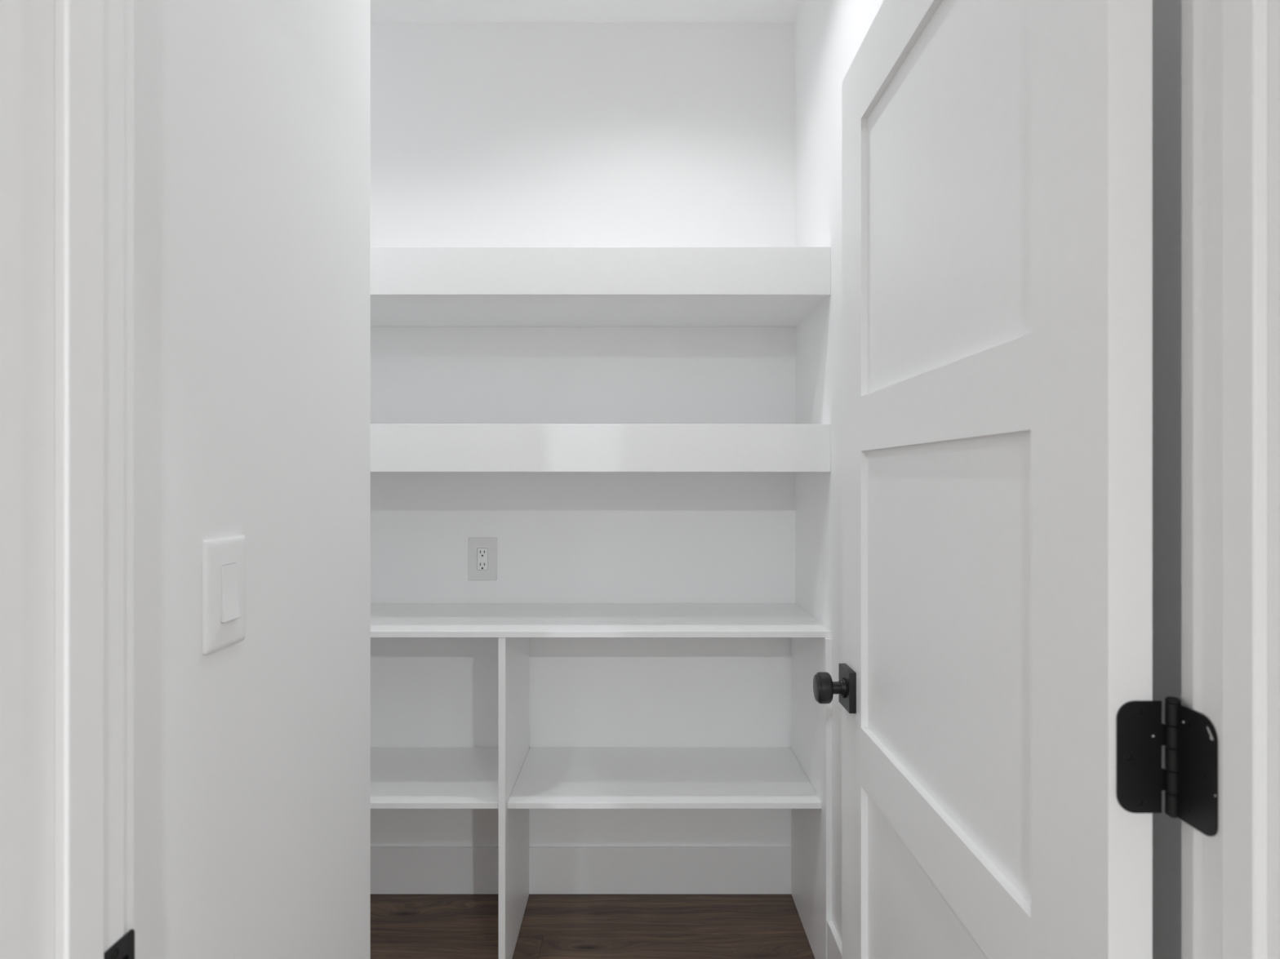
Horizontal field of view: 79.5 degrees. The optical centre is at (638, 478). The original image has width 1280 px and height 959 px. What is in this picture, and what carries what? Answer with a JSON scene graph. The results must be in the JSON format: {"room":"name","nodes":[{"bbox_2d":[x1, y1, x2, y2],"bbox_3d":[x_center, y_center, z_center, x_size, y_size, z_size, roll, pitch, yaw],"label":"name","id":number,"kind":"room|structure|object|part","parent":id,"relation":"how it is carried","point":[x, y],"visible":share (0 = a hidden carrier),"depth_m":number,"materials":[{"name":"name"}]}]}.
{"room":"food storage area","nodes":[
{"label":"food storage area","id":0,"kind":"room"},
{"bbox_2d":[133,0,370,958],"bbox_3d":[-0.557,-0.094,1.012,0.115,2.890,0.843,0,0,0],"label":"wall","id":1,"kind":"structure","parent":0,"point":[252,117],"depth_m":0.99,"materials":[{"name":"paint"}]},
{"bbox_2d":[202,535,245,654],"bbox_3d":[-0.493,0.137,0.926,0.013,0.132,0.089,0,0,0],"label":"light switch","id":2,"kind":"object","parent":1,"relation":"attached to","point":[224,559],"visible":1,"depth_m":0.91,"materials":[{"name":"plastic"}]},
{"bbox_2d":[370,22,795,846],"bbox_3d":[-0.478,-0.094,2.483,2.183,2.890,0.120,0,0,0],"label":"wall","id":3,"kind":"structure","parent":0,"point":[483,134],"depth_m":2.42,"materials":[{"name":"paint"}]},
{"bbox_2d":[468,537,497,580],"bbox_3d":[-0.491,0.252,2.419,0.090,0.134,0.007,0,0,0],"label":"wall outlet","id":4,"kind":"object","parent":3,"relation":"attached to","point":[482,551],"visible":1,"depth_m":2.42,"materials":[{"name":"plastic"}]},
{"bbox_2d":[477,548,488,569],"bbox_3d":[-0.491,0.252,2.418,0.032,0.067,0.005,0,0,0],"label":"receptacle","id":5,"kind":"object","parent":4,"relation":"attached to","point":[482,553],"depth_m":2.42,"materials":[{"name":"plastic"}]},
{"bbox_2d":[370,846,791,894],"bbox_3d":[-0.478,1.229,2.416,1.943,0.144,0.014,0,0,0],"label":"baseboard","id":6,"kind":"structure","parent":3,"relation":"attached to","point":[394,870],"depth_m":2.41,"materials":[{"name":"paint"}]},
{"bbox_2d":[370,246,831,326],"bbox_3d":[-0.478,-0.534,2.199,1.942,0.123,0.447,0,0,0],"label":"shelf","id":7,"kind":"object","parent":3,"relation":"attached to","point":[411,286],"visible":0.56,"depth_m":1.98,"materials":[{"name":"paint"}]},
{"bbox_2d":[370,424,831,471],"bbox_3d":[-0.478,-0.080,2.199,1.942,0.123,0.447,0,0,0],"label":"shelf","id":8,"kind":"object","parent":3,"relation":"attached to","point":[393,447],"visible":0.59,"depth_m":1.98,"materials":[{"name":"paint"}]},
{"bbox_2d":[370,0,802,22],"bbox_3d":[-0.478,-1.519,1.506,1.943,0.160,1.833,0,0,0],"label":"ceiling","id":9,"kind":"structure","parent":0,"point":[381,11],"depth_m":2.36,"materials":[{"name":"paint"}]},
{"bbox_2d":[370,894,814,958],"bbox_3d":[0.000,1.341,-1.978,6.000,0.080,9.043,0,0,0],"label":"floor","id":10,"kind":"structure","parent":0,"point":[403,926],"depth_m":2.23,"materials":[{"name":"brown wood"}]},
{"bbox_2d":[370,637,831,958],"bbox_3d":[-0.478,0.854,2.192,1.942,0.892,0.460,0,0,0],"label":"shelf unit","id":11,"kind":"object","parent":10,"relation":"on","point":[513,779],"visible":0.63,"depth_m":2.15,"materials":[{"name":"paint"}]},
{"bbox_3d":[-0.896,0.853,2.214,1.069,0.016,0.416,0,0,0],"label":"shelf","id":12,"kind":"part","parent":11,"relation":"part of","materials":[{"name":"paint"}]},
{"bbox_2d":[370,603,831,637],"bbox_3d":[-0.478,0.400,2.199,1.942,0.016,0.447,0,0,0],"label":"countertop","id":13,"kind":"structure","parent":11,"relation":"on","point":[387,620],"depth_m":2.12,"materials":[{"name":"paint"}]},
{"bbox_3d":[0.067,0.853,2.214,0.819,0.016,0.416,0,0,0],"label":"shelf","id":14,"kind":"part","parent":11,"relation":"part of","materials":[{"name":"paint"}]},
{"bbox_3d":[0.485,0.854,2.185,0.016,0.892,0.446,0,0,0],"label":"panel","id":15,"kind":"part","parent":11,"relation":"part of","materials":[{"name":"paint"}]},
{"bbox_2d":[795,0,1181,958],"bbox_3d":[0.553,-0.094,1.506,0.120,2.890,1.833,0,0,0],"label":"wall","id":16,"kind":"structure","parent":0,"point":[829,34],"depth_m":1.88,"materials":[{"name":"paint"}]},
{"bbox_2d":[826,921,841,958],"bbox_3d":[0.486,1.213,1.286,0.014,0.176,1.347,0,0,0],"label":"baseboard","id":17,"kind":"structure","parent":16,"relation":"attached to","point":[833,941],"depth_m":1.91,"materials":[{"name":"paint"}]},
{"bbox_3d":[0.000,-0.094,0.519,6.000,2.890,0.142,0,0,0],"label":"wall","id":18,"kind":"structure","parent":0,"visible":0},
{"bbox_2d":[0,0,133,958],"bbox_3d":[-0.442,0.278,0.529,0.116,2.047,0.163,0,0,0],"label":"door frame","id":19,"kind":"structure","parent":18,"relation":"attached to","point":[62,61],"depth_m":0.52,"materials":[{"name":"paint"}]},
{"bbox_2d":[103,928,134,958],"bbox_3d":[-0.393,0.378,0.577,0.002,0.057,0.045,0,0,0],"label":"strike plate","id":20,"kind":"object","parent":19,"relation":"attached to","point":[124,948],"visible":1,"depth_m":0.59,"materials":[{"name":"black metal"}]},
{"bbox_2d":[813,0,1217,958],"bbox_3d":[0.389,0.279,0.991,0.154,2.020,0.856,0,0,0],"label":"door","id":21,"kind":"structure","parent":18,"relation":"in","point":[997,155],"depth_m":0.81,"materials":[{"name":"paint"}]},
{"bbox_3d":[0.326,0.369,1.359,0.027,0.054,0.054,0,0,0],"label":"knob","id":22,"kind":"part","parent":21,"relation":"part of","materials":[{"name":"black metal"}]},
{"bbox_3d":[0.392,-0.669,1.015,0.035,0.124,0.561,0,0,0],"label":"rail","id":23,"kind":"part","parent":21,"relation":"part of","materials":[{"name":"paint"}]},
{"bbox_3d":[0.392,0.789,1.015,0.012,0.553,0.561,0,0,0],"label":"panel","id":24,"kind":"part","parent":21,"relation":"part of","materials":[{"name":"paint"}]},
{"bbox_3d":[0.392,-0.093,1.015,0.035,0.092,0.561,0,0,0],"label":"rail","id":25,"kind":"part","parent":21,"relation":"part of","materials":[{"name":"paint"}]},
{"bbox_3d":[0.392,0.466,1.015,0.035,0.094,0.561,0,0,0],"label":"rail","id":26,"kind":"part","parent":21,"relation":"part of","materials":[{"name":"paint"}]},
{"bbox_3d":[0.392,-0.373,1.015,0.012,0.468,0.561,0,0,0],"label":"panel","id":27,"kind":"part","parent":21,"relation":"part of","materials":[{"name":"paint"}]},
{"bbox_3d":[0.392,0.186,1.015,0.012,0.466,0.561,0,0,0],"label":"panel","id":28,"kind":"part","parent":21,"relation":"part of","materials":[{"name":"paint"}]},
{"bbox_3d":[0.399,0.221,0.612,0.038,0.089,0.002,0,0,0],"label":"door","id":29,"kind":"part","parent":21,"relation":"part of","materials":[{"name":"black metal"}]},
{"bbox_3d":[0.404,0.220,0.588,0.047,0.094,0.050,0,0,0],"label":"door hinge","id":30,"kind":"part","parent":21,"relation":"part of","materials":[{"name":"black metal"}]},
{"bbox_2d":[1181,0,1279,958],"bbox_3d":[0.454,0.278,0.529,0.079,2.047,0.163,0,0,0],"label":"door frame","id":31,"kind":"structure","parent":18,"relation":"attached to","point":[1236,43],"depth_m":0.54,"materials":[{"name":"paint"}]}
]}

